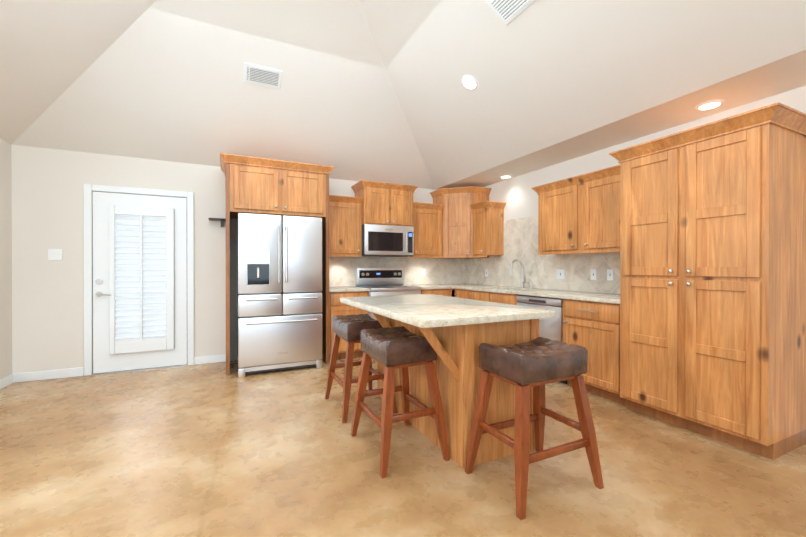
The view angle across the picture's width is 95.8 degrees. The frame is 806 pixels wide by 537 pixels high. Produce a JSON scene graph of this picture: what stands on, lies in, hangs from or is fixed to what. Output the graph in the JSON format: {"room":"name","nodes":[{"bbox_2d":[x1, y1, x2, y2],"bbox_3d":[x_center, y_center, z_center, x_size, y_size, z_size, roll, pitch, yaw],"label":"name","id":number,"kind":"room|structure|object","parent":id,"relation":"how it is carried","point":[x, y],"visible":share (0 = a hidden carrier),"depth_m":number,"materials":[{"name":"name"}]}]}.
{"room":"kitchen","nodes":[
{"label":"kitchen","id":0,"kind":"room"},
{"bbox_2d":[0,138,11,379],"bbox_3d":[-2.146,-0.034,-0.321,0.100,2.460,9.000,0,0,-26],"label":"wall","id":1,"kind":"structure","parent":0,"point":[5,265],"depth_m":3.66,"materials":[{"name":"paint"}]},
{"bbox_2d":[0,374,13,389],"bbox_3d":[-2.095,1.148,-0.293,0.014,0.095,8.999,0,0,-26],"label":"baseboard","id":2,"kind":"structure","parent":1,"relation":"attached to","point":[8,380],"depth_m":3.64,"materials":[{"name":"white wood"}]},
{"bbox_2d":[11,145,460,373],"bbox_3d":[-1.512,-0.053,5.024,5.850,2.460,0.100,0,0,-26],"label":"wall","id":3,"kind":"structure","parent":0,"point":[47,294],"depth_m":3.97,"materials":[{"name":"paint"}]},
{"bbox_2d":[14,367,83,382],"bbox_3d":[-3.760,1.134,3.889,0.550,0.095,0.016,0,0,-26],"label":"baseboard","id":4,"kind":"structure","parent":3,"relation":"attached to","point":[36,376],"depth_m":3.88,"materials":[{"name":"white wood"}]},
{"bbox_2d":[48,249,61,259],"bbox_3d":[-3.727,-0.149,3.901,0.115,0.120,0.015,0,0,-26],"label":"switch plate","id":5,"kind":"object","parent":3,"relation":"attached to","point":[54,254],"visible":1,"depth_m":3.90,"materials":[{"name":"white plastic"}]},
{"bbox_2d":[83,184,193,375],"bbox_3d":[-3.022,0.125,4.207,1.050,2.110,0.073,0,0,-26],"label":"entry door","id":6,"kind":"structure","parent":3,"relation":"in","point":[138,281],"depth_m":4.19,"materials":[{"name":"white wood"}]},
{"bbox_2d":[194,354,225,364],"bbox_3d":[-2.402,1.131,4.539,0.349,0.095,0.013,0,0,-26],"label":"baseboard","id":7,"kind":"structure","parent":3,"relation":"attached to","point":[222,357],"depth_m":4.53,"materials":[{"name":"white wood"}]},
{"bbox_2d":[209,218,225,226],"bbox_3d":[-2.304,-0.570,4.518,0.186,0.097,0.124,0,0,-26],"label":"shelf","id":8,"kind":"object","parent":3,"relation":"attached to","point":[217,219],"visible":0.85,"depth_m":4.49,"materials":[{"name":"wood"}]},
{"bbox_2d":[228,154,327,220],"bbox_3d":[-1.575,-0.939,4.557,1.073,0.605,0.679,0,0,-26],"label":"upper cabinet","id":9,"kind":"object","parent":3,"relation":"attached to","point":[258,185],"depth_m":4.24,"materials":[{"name":"brown wood"}]},
{"bbox_2d":[329,195,362,256],"bbox_3d":[-0.875,-0.568,5.064,0.541,0.811,0.369,0,0,-26],"label":"upper cabinet","id":10,"kind":"object","parent":3,"relation":"attached to","point":[345,226],"visible":0.88,"depth_m":4.95,"materials":[{"name":"brown wood"}]},
{"bbox_2d":[351,180,418,225],"bbox_3d":[-0.267,-0.904,5.303,0.872,0.581,0.459,0,0,-26],"label":"upper cabinet","id":11,"kind":"object","parent":3,"relation":"attached to","point":[383,203],"visible":1,"depth_m":5.11,"materials":[{"name":"brown wood"}]},
{"bbox_2d":[362,224,413,256],"bbox_3d":[-0.264,-0.395,5.298,0.752,0.430,0.472,0,0,-26],"label":"microwave","id":12,"kind":"object","parent":11,"relation":"attached to","point":[386,241],"visible":1,"depth_m":5.12,"materials":[{"name":"silver metal"}]},
{"bbox_2d":[329,256,464,285],"bbox_3d":[-0.074,0.031,5.647,2.490,0.448,0.012,0,0,-26],"label":"tile backsplash","id":13,"kind":"structure","parent":3,"relation":"attached to","point":[342,270],"depth_m":5.71,"materials":[{"name":"stone"}]},
{"bbox_2d":[410,202,444,257],"bbox_3d":[0.309,-0.570,5.628,0.554,0.811,0.369,0,0,-26],"label":"upper cabinet","id":14,"kind":"object","parent":3,"relation":"attached to","point":[428,228],"visible":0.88,"depth_m":5.50,"materials":[{"name":"brown wood"}]},
{"bbox_2d":[430,186,491,258],"bbox_3d":[0.895,-0.697,5.731,0.691,1.059,0.689,0,0,-26],"label":"upper cabinet","id":15,"kind":"object","parent":3,"relation":"attached to","point":[457,225],"visible":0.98,"depth_m":5.55,"materials":[{"name":"brown wood"}]},
{"bbox_2d":[0,357,805,536],"bbox_3d":[0.448,1.242,0.922,5.850,0.100,9.200,0,0,-26],"label":"floor","id":16,"kind":"structure","parent":0,"point":[207,450],"depth_m":2.12,"materials":[{"name":"concrete"}]},
{"bbox_2d":[237,213,321,377],"bbox_3d":[-1.522,0.288,4.449,0.910,1.782,0.870,0,0,-26],"label":"refrigerator","id":17,"kind":"object","parent":16,"relation":"on","point":[279,291],"visible":1,"depth_m":4.09,"materials":[{"name":"silver metal"}]},
{"bbox_2d":[329,291,368,360],"bbox_3d":[-0.814,0.738,4.940,0.541,0.880,0.653,0,0,-26],"label":"base cabinet","id":18,"kind":"object","parent":16,"relation":"on","point":[337,306],"visible":0.27,"depth_m":4.65,"materials":[{"name":"brown wood"}]},
{"bbox_2d":[329,286,369,291],"bbox_3d":[-0.814,0.276,4.947,0.540,0.038,0.637,0,0,-26],"label":"countertop","id":19,"kind":"structure","parent":18,"relation":"on","point":[333,288],"depth_m":4.70,"materials":[{"name":"stone"}]},
{"bbox_2d":[325,314,396,423],"bbox_3d":[-0.381,0.803,3.145,0.454,0.761,0.590,0,0,-26],"label":"stool","id":20,"kind":"object","parent":16,"relation":"on","point":[348,329],"visible":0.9,"depth_m":2.97,"materials":[{"name":"brown wood"}]},
{"bbox_2d":[356,268,421,319],"bbox_3d":[-0.207,0.584,5.182,0.752,1.185,0.692,0,0,-26],"label":"range","id":21,"kind":"object","parent":16,"relation":"on","point":[383,281],"visible":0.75,"depth_m":5.32,"materials":[{"name":"silver metal"}]},
{"bbox_2d":[351,326,449,478],"bbox_3d":[-0.041,0.806,2.421,0.454,0.761,0.590,0,0,-26],"label":"stool","id":22,"kind":"object","parent":16,"relation":"on","point":[401,348],"visible":0.9,"depth_m":2.26,"materials":[{"name":"brown wood"}]},
{"bbox_2d":[420,289,448,295],"bbox_3d":[0.342,0.736,5.492,0.493,0.880,0.653,0,0,-26],"label":"base cabinet","id":23,"kind":"object","parent":16,"relation":"on","point":[444,292],"visible":0.12,"depth_m":5.24,"materials":[{"name":"brown wood"}]},
{"bbox_2d":[354,306,541,468],"bbox_3d":[0.198,0.745,2.844,0.887,0.880,1.402,0,0,-26],"label":"kitchen island","id":24,"kind":"object","parent":16,"relation":"on","point":[455,332],"depth_m":2.27,"materials":[{"name":"brown wood"}]},
{"bbox_2d":[340,294,555,329],"bbox_3d":[0.199,0.283,2.780,0.972,0.040,1.575,0,0,-26],"label":"island countertop","id":25,"kind":"structure","parent":24,"relation":"on","point":[426,311],"depth_m":2.34,"materials":[{"name":"beige stone"}]},
{"bbox_2d":[449,289,468,298],"bbox_3d":[0.943,0.735,5.625,0.701,0.880,0.930,0,0,-26],"label":"base cabinet","id":26,"kind":"object","parent":16,"relation":"on","point":[461,293],"visible":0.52,"depth_m":5.28,"materials":[{"name":"brown wood"}]},
{"bbox_2d":[411,284,454,288],"bbox_3d":[0.372,0.275,5.500,0.560,0.038,0.658,0,0,-26],"label":"countertop","id":27,"kind":"structure","parent":26,"relation":"on","point":[424,286],"depth_m":5.31,"materials":[{"name":"stone"}]},
{"bbox_2d":[444,283,619,303],"bbox_3d":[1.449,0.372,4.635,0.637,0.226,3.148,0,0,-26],"label":"countertop","id":28,"kind":"structure","parent":26,"relation":"on","point":[589,296],"depth_m":3.96,"materials":[{"name":"stone"}]},
{"bbox_2d":[510,259,531,287],"bbox_3d":[1.547,0.068,4.791,0.241,0.378,0.196,0,0,-26],"label":"faucet","id":29,"kind":"object","parent":28,"relation":"on","point":[522,282],"visible":1,"depth_m":4.85,"materials":[{"name":"silver metal"}]},
{"bbox_2d":[469,290,517,304],"bbox_3d":[1.366,0.738,4.789,0.653,0.880,0.936,0,0,-26],"label":"base cabinet","id":30,"kind":"object","parent":16,"relation":"on","point":[504,298],"visible":0.12,"depth_m":4.58,"materials":[{"name":"brown wood"}]},
{"bbox_2d":[465,337,603,519],"bbox_3d":[0.724,0.807,2.049,0.590,0.761,0.454,0,0,-26],"label":"stool","id":31,"kind":"object","parent":16,"relation":"on","point":[537,364],"visible":1,"depth_m":1.97,"materials":[{"name":"brown wood"}]},
{"bbox_2d":[517,295,566,383],"bbox_3d":[1.724,0.745,4.077,0.604,0.872,0.632,0,0,-26],"label":"dishwasher","id":32,"kind":"object","parent":16,"relation":"on","point":[551,328],"visible":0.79,"depth_m":3.81,"materials":[{"name":"silver metal"}]},
{"bbox_2d":[563,299,624,404],"bbox_3d":[1.983,0.743,3.495,0.653,0.880,0.627,0,0,-26],"label":"base cabinet","id":33,"kind":"object","parent":16,"relation":"on","point":[593,328],"visible":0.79,"depth_m":3.30,"materials":[{"name":"brown wood"}]},
{"bbox_2d":[609,102,805,459],"bbox_3d":[2.296,0.103,2.772,0.709,2.164,1.057,0,0,-26],"label":"pantry cabinet","id":34,"kind":"object","parent":16,"relation":"on","point":[713,280],"visible":1,"depth_m":2.44,"materials":[{"name":"brown wood"}]},
{"bbox_2d":[0,0,805,189],"bbox_3d":[0.448,-2.081,0.910,5.650,1.626,9.000,0,0,-26],"label":"ceiling","id":35,"kind":"structure","parent":0,"point":[374,90],"depth_m":3.39,"materials":[{"name":"paint"}]},
{"bbox_2d":[243,62,281,88],"bbox_3d":[-1.431,-1.964,3.723,0.360,0.112,0.181,0,0,-26],"label":"ceiling vent","id":36,"kind":"object","parent":35,"relation":"in","point":[262,76],"visible":1,"depth_m":3.71,"materials":[{"name":"white metal"}]},
{"bbox_2d":[462,75,477,89],"bbox_3d":[0.653,-1.817,3.557,0.151,0.090,0.176,0,0,-26],"label":"recessed light","id":37,"kind":"object","parent":35,"relation":"in","point":[470,82],"visible":0.96,"depth_m":3.54,"materials":[{"name":"white"}]},
{"bbox_2d":[500,175,512,177],"bbox_3d":[1.432,-1.276,5.061,0.176,0.012,0.176,0,0,-26],"label":"recessed light","id":38,"kind":"object","parent":35,"relation":"in","point":[505,176],"visible":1,"depth_m":5.04,"materials":[{"name":"white"}]},
{"bbox_2d":[486,0,534,24],"bbox_3d":[0.804,-1.966,2.632,0.206,0.127,0.400,0,0,-26],"label":"ceiling vent","id":39,"kind":"object","parent":35,"relation":"in","point":[507,12],"visible":1,"depth_m":2.73,"materials":[{"name":"white metal"}]},
{"bbox_2d":[695,100,723,109],"bbox_3d":[2.384,-1.268,2.834,0.176,0.012,0.176,0,0,-26],"label":"recessed light","id":40,"kind":"object","parent":35,"relation":"in","point":[711,104],"visible":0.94,"depth_m":2.81,"materials":[{"name":"white"}]},
{"bbox_2d":[467,86,805,293],"bbox_3d":[3.043,-0.043,2.156,0.100,2.460,9.000,0,0,-26],"label":"wall","id":41,"kind":"structure","parent":0,"point":[518,195],"depth_m":4.21,"materials":[{"name":"paint"}]},
{"bbox_2d":[470,201,505,257],"bbox_3d":[1.247,-0.559,5.363,0.369,0.791,0.382,0,0,-26],"label":"upper cabinet","id":42,"kind":"object","parent":41,"relation":"attached to","point":[488,228],"visible":1,"depth_m":5.26,"materials":[{"name":"brown wood"}]},
{"bbox_2d":[465,215,619,293],"bbox_3d":[1.734,-0.217,4.771,0.008,0.949,3.150,0,0,-26],"label":"tile backsplash","id":43,"kind":"structure","parent":41,"relation":"attached to","point":[521,243],"depth_m":4.76,"materials":[{"name":"stone"}]},
{"bbox_2d":[557,269,564,278],"bbox_3d":[1.903,0.069,4.399,0.006,0.116,0.116,0,0,-26],"label":"electrical outlet plate","id":44,"kind":"object","parent":43,"relation":"attached to","point":[561,274],"depth_m":4.39,"materials":[{"name":"white plastic"}]},
{"bbox_2d":[591,269,595,279],"bbox_3d":[2.092,0.066,4.002,0.006,0.116,0.072,0,0,-26],"label":"electrical outlet plate","id":45,"kind":"object","parent":43,"relation":"attached to","point":[593,271],"depth_m":4.00,"materials":[{"name":"white plastic"}]},
{"bbox_2d":[607,269,613,279],"bbox_3d":[2.176,0.066,3.826,0.006,0.116,0.072,0,0,-26],"label":"electrical outlet plate","id":46,"kind":"object","parent":43,"relation":"attached to","point":[610,272],"depth_m":3.82,"materials":[{"name":"white plastic"}]},
{"bbox_2d":[535,176,578,251],"bbox_3d":[1.862,-0.569,4.115,0.333,0.754,0.585,0,0,-26],"label":"upper cabinet","id":47,"kind":"object","parent":41,"relation":"attached to","point":[558,203],"depth_m":4.03,"materials":[{"name":"brown wood"}]},
{"bbox_2d":[579,164,620,251],"bbox_3d":[2.125,-0.567,3.564,0.333,0.754,0.636,0,0,-26],"label":"upper cabinet","id":48,"kind":"object","parent":41,"relation":"attached to","point":[579,214],"depth_m":3.58,"materials":[{"name":"brown wood"}]}
]}

